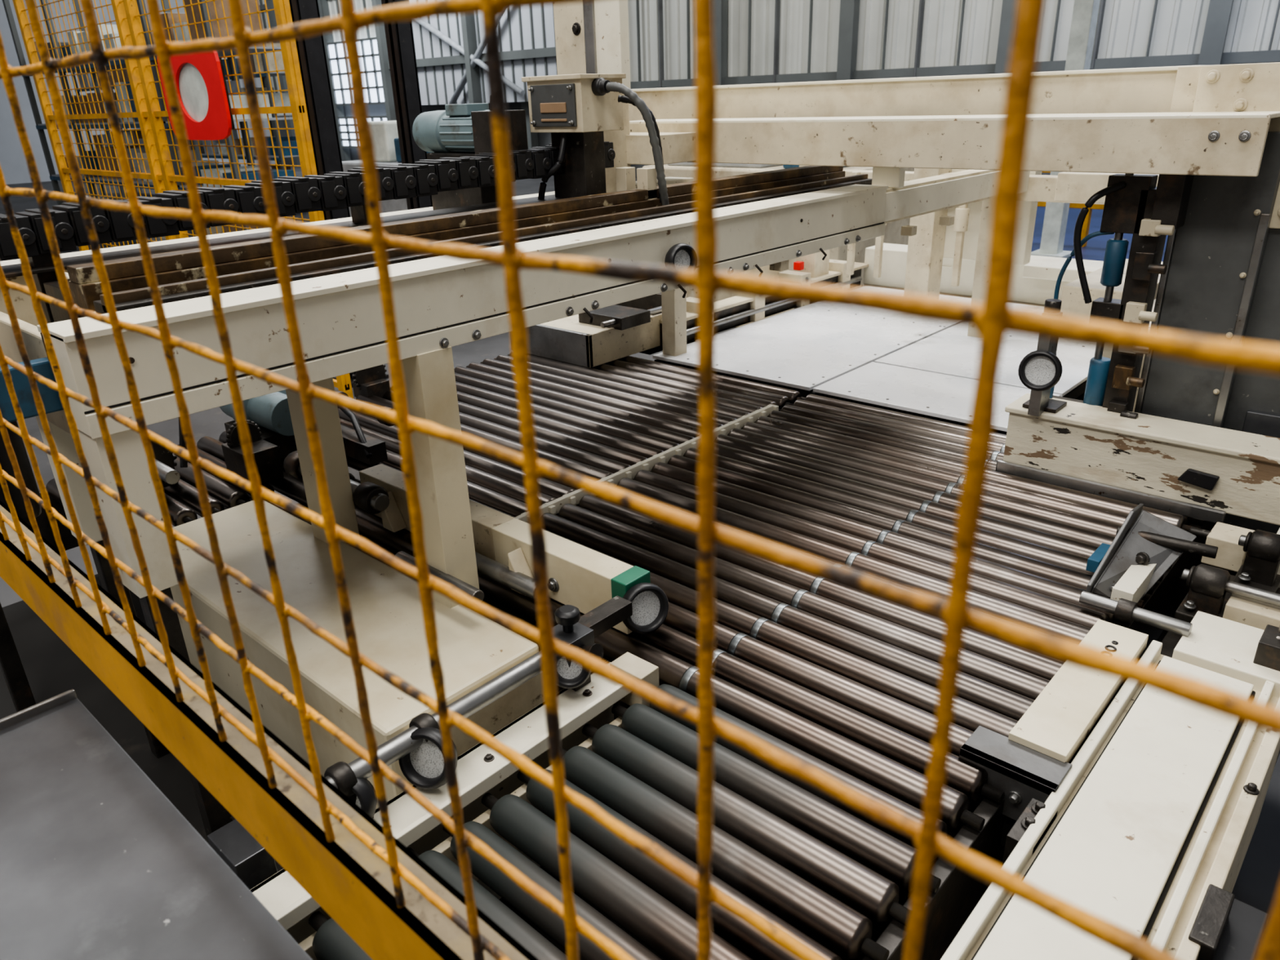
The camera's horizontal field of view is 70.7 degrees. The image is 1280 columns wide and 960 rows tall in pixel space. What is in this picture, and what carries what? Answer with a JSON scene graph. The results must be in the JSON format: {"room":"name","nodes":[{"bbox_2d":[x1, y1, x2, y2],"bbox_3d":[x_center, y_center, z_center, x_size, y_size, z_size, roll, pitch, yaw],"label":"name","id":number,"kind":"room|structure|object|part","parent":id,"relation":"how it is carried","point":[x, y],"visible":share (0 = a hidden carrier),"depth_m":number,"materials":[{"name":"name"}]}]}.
{"room":"factory floor","nodes":[
{"label":"factory floor","id":0,"kind":"room"},
{"bbox_2d":[0,0,275,184],"bbox_3d":[-20.735,-13.638,24.671,0.200,10.850,26.000,18,30,39],"label":"wall","id":1,"kind":"structure","parent":0,"point":[13,163],"depth_m":27.79,"materials":[{"name":"white metal"}]},
{"bbox_2d":[371,0,557,120],"bbox_3d":[-4.407,-13.453,22.934,8.500,10.850,0.400,18,30,39],"label":"window","id":2,"kind":"structure","parent":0,"point":[450,51],"depth_m":24.06,"materials":[{"name":"clear glass"}]},
{"bbox_2d":[0,164,1279,920],"bbox_3d":[-4.162,-3.294,12.978,44.000,0.100,26.000,18,30,39],"label":"floor","id":3,"kind":"structure","parent":0,"point":[1257,884],"depth_m":5.58,"materials":[{"name":"concrete"}]},
{"bbox_2d":[2,0,294,248],"bbox_3d":[-6.251,-4.572,11.608,6.080,3.450,0.980,18,30,39],"label":"fence","id":4,"kind":"object","parent":3,"relation":"on","point":[55,177],"visible":0.3,"depth_m":11.06,"materials":[{"name":"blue metal"}]},
{"bbox_2d":[0,688,312,959],"bbox_3d":[-0.551,1.003,0.806,0.755,1.260,0.641,18,30,39],"label":"cabinet","id":5,"kind":"object","parent":3,"relation":"on","point":[97,863],"visible":1,"depth_m":0.78,"materials":[{"name":"grey metal"}]},
{"bbox_2d":[12,0,353,399],"bbox_3d":[-3.449,-2.249,6.415,4.233,3.050,0.120,18,30,39],"label":"fence","id":6,"kind":"object","parent":3,"relation":"on","point":[200,81],"visible":0.61,"depth_m":5.96,"materials":[{"name":"yellow metal"}]},
{"bbox_3d":[-2.753,-2.414,5.621,0.840,0.550,0.080,18,30,39],"label":"red warning panel","id":7,"kind":"part","parent":6,"relation":"part of","materials":[{"name":"metal"}]},
{"bbox_2d":[71,42,302,217],"bbox_3d":[-9.764,-7.757,19.405,9.580,3.450,0.980,18,30,39],"label":"storage rack","id":8,"kind":"object","parent":3,"relation":"on","point":[270,58],"visible":0.11,"depth_m":16.98,"materials":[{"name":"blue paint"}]},
{"bbox_2d":[288,0,389,386],"bbox_3d":[-2.127,-2.607,5.874,0.300,4.050,0.300,18,30,39],"label":"steel column","id":9,"kind":"structure","parent":3,"relation":"on","point":[311,51],"depth_m":5.87,"materials":[{"name":"metal"}]},
{"bbox_2d":[342,120,429,217],"bbox_3d":[-1.976,-2.476,8.374,1.200,1.850,1.000,18,30,39],"label":"machine","id":10,"kind":"object","parent":3,"relation":"on","point":[384,134],"visible":0.11,"depth_m":7.84,"materials":[{"name":"white paint"}]},
{"bbox_2d":[381,0,432,209],"bbox_3d":[-1.452,-2.494,5.553,0.240,4.050,0.240,18,30,39],"label":"steel column","id":11,"kind":"structure","parent":3,"relation":"on","point":[399,35],"depth_m":5.54,"materials":[{"name":"metal"}]},
{"bbox_2d":[0,73,996,842],"bbox_3d":[-0.022,-0.283,2.963,1.064,1.912,3.650,18,30,39],"label":"frame","id":12,"kind":"object","parent":3,"relation":"on","point":[773,218],"visible":0.8,"depth_m":1.88,"materials":[{"name":"beige paint"}]},
{"bbox_3d":[-0.690,-0.588,2.152,0.120,0.326,1.747,18,30,39],"label":"cable chain","id":13,"kind":"part","parent":12,"relation":"part of","materials":[{"name":"black plastic"}]},
{"bbox_3d":[-0.139,-0.643,2.433,0.340,0.235,2.500,18,30,39],"label":"carriage rail","id":14,"kind":"part","parent":12,"relation":"part of","materials":[{"name":"white metal"}]},
{"bbox_3d":[-0.496,-0.939,2.608,0.390,0.315,0.120,18,30,39],"label":"electric motor","id":15,"kind":"part","parent":12,"relation":"part of","materials":[{"name":"metal"}]},
{"bbox_2d":[0,243,1279,959],"bbox_3d":[0.797,0.018,2.934,3.680,1.330,4.580,18,30,39],"label":"conveyor","id":16,"kind":"object","parent":3,"relation":"on","point":[842,432],"visible":0.72,"depth_m":1.85,"materials":[{"name":"metal"}]},
{"bbox_3d":[0.825,0.410,1.664,0.200,0.197,0.940,18,30,39],"label":"guide plate","id":17,"kind":"part","parent":16,"relation":"part of","materials":[{"name":"beige paint"}]},
{"bbox_3d":[0.899,0.866,1.481,0.602,0.895,2.230,18,30,39],"label":"conveyor rail","id":18,"kind":"part","parent":16,"relation":"part of","materials":[{"name":"white metal"}]},
{"bbox_2d":[0,0,1279,959],"bbox_3d":[-1.131,0.084,1.463,4.170,2.475,0.050,18,30,39],"label":"fence","id":19,"kind":"object","parent":3,"relation":"on","point":[392,904],"visible":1,"depth_m":0.41,"materials":[{"name":"yellow metal"}]},
{"bbox_2d":[642,162,914,327],"bbox_3d":[1.170,-2.261,7.872,2.000,1.650,1.200,18,30,39],"label":"machine","id":20,"kind":"object","parent":3,"relation":"on","point":[892,235],"visible":0.03,"depth_m":7.36,"materials":[{"name":"beige paint"}]},
{"bbox_2d":[553,0,1279,565],"bbox_3d":[1.304,-1.067,2.992,2.918,3.248,2.148,18,30,39],"label":"gantry","id":21,"kind":"object","parent":3,"relation":"on","point":[1188,154],"visible":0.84,"depth_m":2.39,"materials":[{"name":"white metal"}]},
{"bbox_3d":[1.270,-0.560,3.785,2.120,1.700,1.440,18,30,39],"label":"cross frame","id":22,"kind":"part","parent":21,"relation":"part of","materials":[{"name":"beige paint"}]},
{"bbox_2d":[1031,206,1168,262],"bbox_3d":[6.798,-3.448,12.336,11.000,0.004,6.900,18,30,39],"label":"floor","id":23,"kind":"structure","parent":3,"relation":"on","point":[1095,250],"depth_m":11.70,"materials":[{"name":"paint"}]},
{"bbox_2d":[1031,0,1100,257],"bbox_3d":[4.700,-4.925,9.520,0.400,5.050,0.400,18,30,39],"label":"column","id":24,"kind":"structure","parent":23,"relation":"on","point":[1085,12],"depth_m":9.64,"materials":[{"name":"white paint"}]},
{"bbox_2d":[1037,171,1104,247],"bbox_3d":[5.404,-3.305,10.896,2.100,0.950,0.100,18,30,39],"label":"barrier","id":25,"kind":"object","parent":23,"relation":"on","point":[1085,230],"visible":0.06,"depth_m":10.94,"materials":[{"name":"metal"}]},
{"bbox_2d":[258,0,1279,177],"bbox_3d":[2.774,-11.587,17.960,44.080,10.850,0.260,18,30,39],"label":"wall","id":26,"kind":"structure","parent":0,"point":[1179,26],"depth_m":17.15,"materials":[{"name":"white metal"}]},
{"bbox_2d":[326,36,384,106],"bbox_3d":[-9.637,-13.061,29.028,6.160,1.860,0.110,18,30,39],"label":"window","id":27,"kind":"structure","parent":26,"relation":"in","point":[368,49],"depth_m":28.33,"materials":[{"name":"white glass"}]},
{"bbox_2d":[337,115,386,147],"bbox_3d":[-9.583,-11.450,29.710,6.160,0.960,0.110,18,30,39],"label":"window","id":28,"kind":"structure","parent":26,"relation":"in","point":[346,124],"depth_m":29.65,"materials":[{"name":"white glass"}]},
{"bbox_2d":[259,0,1279,165],"bbox_3d":[0.796,-12.075,19.268,48.726,10.850,0.300,18,30,39],"label":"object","id":29,"kind":"structure","parent":26,"relation":"attached to","point":[1211,52],"depth_m":17.35,"materials":[{"name":"grey metal"}]}
]}

